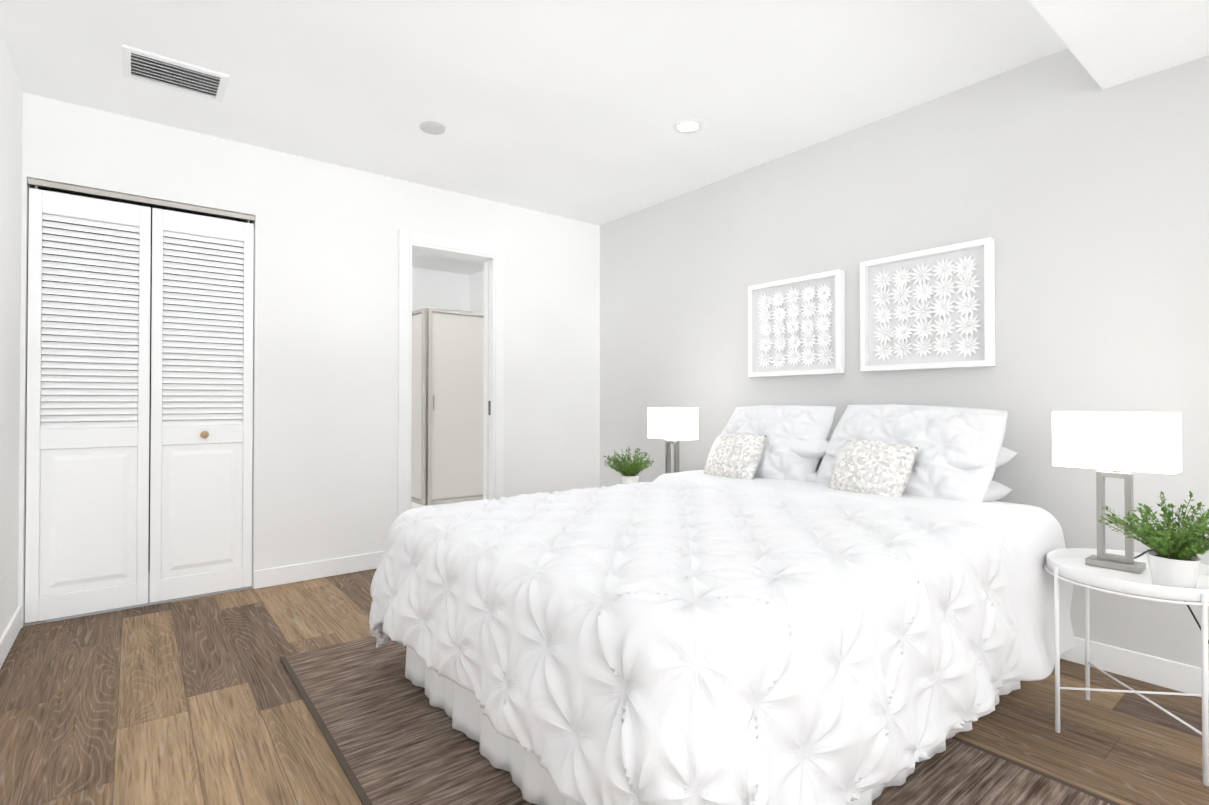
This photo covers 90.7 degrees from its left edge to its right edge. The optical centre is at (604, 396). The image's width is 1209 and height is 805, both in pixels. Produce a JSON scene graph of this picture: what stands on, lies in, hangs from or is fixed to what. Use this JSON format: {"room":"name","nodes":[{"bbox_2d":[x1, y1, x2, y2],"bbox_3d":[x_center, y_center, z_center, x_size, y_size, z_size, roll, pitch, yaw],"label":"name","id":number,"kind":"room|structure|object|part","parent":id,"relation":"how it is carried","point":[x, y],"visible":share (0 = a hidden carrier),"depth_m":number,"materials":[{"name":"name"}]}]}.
{"room":"bedroom","nodes":[
{"label":"bedroom","id":0,"kind":"room"},
{"bbox_2d":[0,31,22,637],"bbox_3d":[-1.014,-0.189,0.533,0.120,2.430,5.670,0,-1,-38],"label":"wall","id":1,"kind":"structure","parent":0,"point":[11,106],"depth_m":2.47,"materials":[{"name":"paint"}]},
{"bbox_2d":[0,606,20,668],"bbox_3d":[-0.960,0.976,0.564,0.016,0.100,5.430,0,-1,-38],"label":"baseboard","id":2,"kind":"structure","parent":1,"relation":"attached to","point":[8,637],"depth_m":2.46,"materials":[{"name":"white"}]},
{"bbox_2d":[18,92,599,627],"bbox_3d":[-1.378,-0.158,3.777,3.320,2.430,0.120,0,-1,-38],"label":"wall","id":3,"kind":"structure","parent":0,"point":[324,466],"depth_m":3.54,"materials":[{"name":"paint"}]},
{"bbox_2d":[24,178,254,625],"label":"bifold closet door","id":4,"kind":"structure","parent":3,"relation":"in","point":[87,509],"depth_m":2.97,"materials":[{"name":"white painted wood"}]},
{"bbox_3d":[-2.099,0.201,3.133,0.038,0.038,0.030,0,-1,-38],"label":"knob","id":5,"kind":"part","parent":4,"relation":"part of","materials":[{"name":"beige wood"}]},
{"bbox_2d":[254,551,385,588],"bbox_3d":[-1.607,1.004,3.502,0.785,0.100,0.012,0,-1,-38],"label":"baseboard","id":6,"kind":"structure","parent":3,"relation":"attached to","point":[281,575],"depth_m":3.45,"materials":[{"name":"white"}]},
{"bbox_2d":[398,230,503,515],"bbox_3d":[-1.045,0.007,4.031,0.740,2.105,0.150,0,-1,-38],"label":"door frame","id":7,"kind":"structure","parent":3,"relation":"attached to","point":[491,258],"depth_m":4.13,"materials":[{"name":"white wood"}]},
{"bbox_3d":[-0.807,0.081,4.189,0.004,0.100,0.025,0,-1,-38],"label":"bath door latch trim","id":8,"kind":"part","parent":7,"relation":"part of","materials":[{"name":"grey metal"}]},
{"bbox_2d":[412,267,468,310],"bbox_3d":[-2.386,-0.137,5.987,2.370,2.430,0.100,0,-1,-38],"label":"wall","id":9,"kind":"structure","parent":0,"point":[443,290],"depth_m":6.42,"materials":[{"name":"paint"}]},
{"bbox_2d":[0,0,1067,274],"bbox_3d":[-0.389,-1.435,2.532,3.560,0.100,8.020,0,-1,-38],"label":"ceiling","id":10,"kind":"structure","parent":0,"point":[574,109],"depth_m":2.58,"materials":[{"name":"paint"}]},
{"bbox_2d":[122,44,228,101],"bbox_3d":[-1.841,-1.377,2.565,0.360,0.016,0.270,0,-1,-38],"label":"ceiling vent","id":11,"kind":"object","parent":10,"relation":"in","point":[158,70],"visible":0.98,"depth_m":2.55,"materials":[{"name":"white plastic"}]},
{"bbox_2d":[419,121,445,134],"bbox_3d":[-0.881,-1.372,3.060,0.130,0.016,0.130,0,-1,-38],"label":"smoke detector","id":12,"kind":"object","parent":10,"relation":"attached to","point":[432,128],"visible":1,"depth_m":3.04,"materials":[{"name":"grey plastic"}]},
{"bbox_2d":[673,119,703,133],"bbox_3d":[0.427,-1.377,3.046,0.160,0.006,0.160,0,-1,-38],"label":"recessed light","id":13,"kind":"object","parent":10,"relation":"in","point":[687,126],"visible":1,"depth_m":3.04,"materials":[{"name":"white plastic"}]},
{"bbox_2d":[1028,0,1208,88],"bbox_3d":[1.312,-1.301,0.369,3.320,0.210,2.280,0,-1,-38],"label":"soffit","id":14,"kind":"structure","parent":10,"relation":"attached to","point":[1109,43],"depth_m":1.94,"materials":[{"name":"paint"}]},
{"bbox_2d":[0,569,1208,804],"bbox_3d":[0.369,1.085,1.545,3.560,0.100,5.570,0,-1,-38],"label":"floor","id":15,"kind":"structure","parent":0,"point":[194,701],"depth_m":1.93,"materials":[{"name":"brown wood"}]},
{"bbox_2d":[280,636,1121,804],"bbox_3d":[0.015,1.034,1.922,1.494,0.010,2.304,0,-1,-38],"label":"rug","id":16,"kind":"object","parent":15,"relation":"on","point":[391,735],"visible":0.32,"depth_m":1.70,"materials":[{"name":"brown fabric"}]},
{"bbox_2d":[369,404,1075,804],"bbox_3d":[0.469,0.529,2.271,2.230,0.998,1.788,0,-1,-38],"label":"bed","id":17,"kind":"object","parent":16,"relation":"on","point":[785,606],"visible":1,"depth_m":1.52,"materials":[{"name":"white fabric"}]},
{"bbox_2d":[768,433,831,460],"bbox_3d":[0.948,0.254,3.122,0.419,0.165,0.660,0,-1,-38],"label":"pillow","id":18,"kind":"object","parent":17,"relation":"on","point":[794,446],"depth_m":2.86,"materials":[{"name":"white fabric"}]},
{"bbox_2d":[805,461,820,481],"bbox_3d":[0.946,0.391,3.106,0.420,0.160,0.680,0,-1,-38],"label":"pillow","id":19,"kind":"object","parent":17,"relation":"on","point":[812,468],"depth_m":2.80,"materials":[{"name":"white fabric"}]},
{"bbox_2d":[827,447,1017,469],"bbox_3d":[1.362,0.248,2.595,0.419,0.167,0.660,0,-1,-38],"label":"pillow","id":20,"kind":"object","parent":17,"relation":"on","point":[949,458],"depth_m":2.31,"materials":[{"name":"white fabric"}]},
{"bbox_2d":[983,480,1012,501],"bbox_3d":[1.345,0.386,2.599,0.420,0.160,0.660,0,-1,-38],"label":"pillow","id":21,"kind":"object","parent":17,"relation":"on","point":[993,491],"depth_m":2.34,"materials":[{"name":"white fabric"}]},
{"bbox_2d":[1044,548,1208,785],"bbox_3d":[1.630,0.778,1.821,0.466,0.519,0.466,0,-1,-38],"label":"side table","id":22,"kind":"object","parent":15,"relation":"on","point":[1069,563],"visible":0.71,"depth_m":1.80,"materials":[{"name":"white metal"}]},
{"bbox_2d":[1052,412,1208,643],"bbox_3d":[1.958,0.544,1.808,0.458,0.989,0.871,0,-1,-38],"label":"lamp","id":23,"kind":"object","parent":22,"relation":"on","point":[1148,442],"visible":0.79,"depth_m":1.89,"materials":[{"name":"silver metal"}]},
{"bbox_3d":[1.649,0.142,1.932,0.120,0.182,0.300,0,-1,-38],"label":"lamp shade","id":24,"kind":"part","parent":23,"relation":"part of","materials":[{"name":"white fabric"}]},
{"bbox_3d":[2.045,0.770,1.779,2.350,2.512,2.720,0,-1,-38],"label":"cord","id":25,"kind":"part","parent":23,"relation":"part of","materials":[{"name":"black plastic"}]},
{"bbox_2d":[1099,491,1208,587],"bbox_3d":[1.593,0.409,1.678,0.375,0.278,0.348,0,-1,-38],"label":"plant","id":26,"kind":"object","parent":22,"relation":"on","point":[1174,559],"visible":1,"depth_m":1.65,"materials":[{"name":"green plant"}]},
{"bbox_3d":[1.606,0.499,1.684,0.112,0.098,0.112,0,-1,-38],"label":"pot","id":27,"kind":"part","parent":26,"relation":"part of","materials":[{"name":"white ceramic"}]},
{"bbox_3d":[0.294,0.794,3.518,0.466,0.519,0.466,0,-1,-38],"label":"side table","id":28,"kind":"object","parent":15,"relation":"on","visible":0},
{"bbox_2d":[603,446,653,483],"bbox_3d":[0.146,0.432,3.542,0.369,0.268,0.366,0,-1,-38],"label":"plant","id":29,"kind":"object","parent":28,"relation":"on","point":[629,470],"visible":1,"depth_m":3.50,"materials":[{"name":"green plant"}]},
{"bbox_3d":[0.150,0.517,3.542,0.112,0.098,0.112,0,-1,-38],"label":"pot","id":30,"kind":"part","parent":29,"relation":"part of","materials":[{"name":"white ceramic"}]},
{"bbox_2d":[648,407,697,473],"bbox_3d":[0.400,0.316,3.518,0.120,0.499,0.300,0,-1,-38],"label":"lamp","id":31,"kind":"object","parent":28,"relation":"on","point":[672,424],"visible":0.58,"depth_m":3.47,"materials":[{"name":"white fabric"}]},
{"bbox_3d":[0.400,0.157,3.519,0.120,0.182,0.300,0,-1,-38],"label":"lamp shade","id":32,"kind":"part","parent":31,"relation":"part of","materials":[{"name":"white fabric"}]},
{"bbox_2d":[469,48,1208,669],"bbox_3d":[1.003,-0.161,3.532,0.120,2.430,7.890,0,-1,-38],"label":"wall","id":33,"kind":"structure","parent":0,"point":[1070,186],"depth_m":2.52,"materials":[{"name":"paint"}]},
{"bbox_2d":[748,269,844,376],"bbox_3d":[1.054,-0.388,3.332,0.046,0.540,0.590,0,-1,-38],"label":"framed artwork","id":34,"kind":"object","parent":33,"relation":"attached to","point":[796,325],"visible":1,"depth_m":3.32,"materials":[{"name":"white"}]},
{"bbox_2d":[860,237,994,371],"bbox_3d":[1.484,-0.403,2.786,0.046,0.550,0.585,0,-1,-38],"label":"framed artwork","id":35,"kind":"object","parent":33,"relation":"attached to","point":[932,308],"visible":1,"depth_m":2.77,"materials":[{"name":"white paper"}]},
{"bbox_2d":[1060,636,1208,696],"bbox_3d":[1.636,0.996,2.607,0.016,0.100,5.430,0,-1,-38],"label":"baseboard","id":36,"kind":"structure","parent":33,"relation":"attached to","point":[1174,675],"depth_m":2.19,"materials":[{"name":"white"}]},
{"bbox_3d":[-1.659,1.119,5.051,2.370,0.100,2.450,0,-1,-38],"label":"floor","id":37,"kind":"structure","parent":0,"visible":0},
{"bbox_2d":[411,307,483,508],"bbox_3d":[-1.549,0.092,5.953,0.885,1.969,0.975,0,-1,-38],"label":"wardrobe","id":38,"kind":"object","parent":37,"relation":"on","point":[447,405],"visible":0.42,"depth_m":5.49,"materials":[{"name":"beige wood"}]}
]}

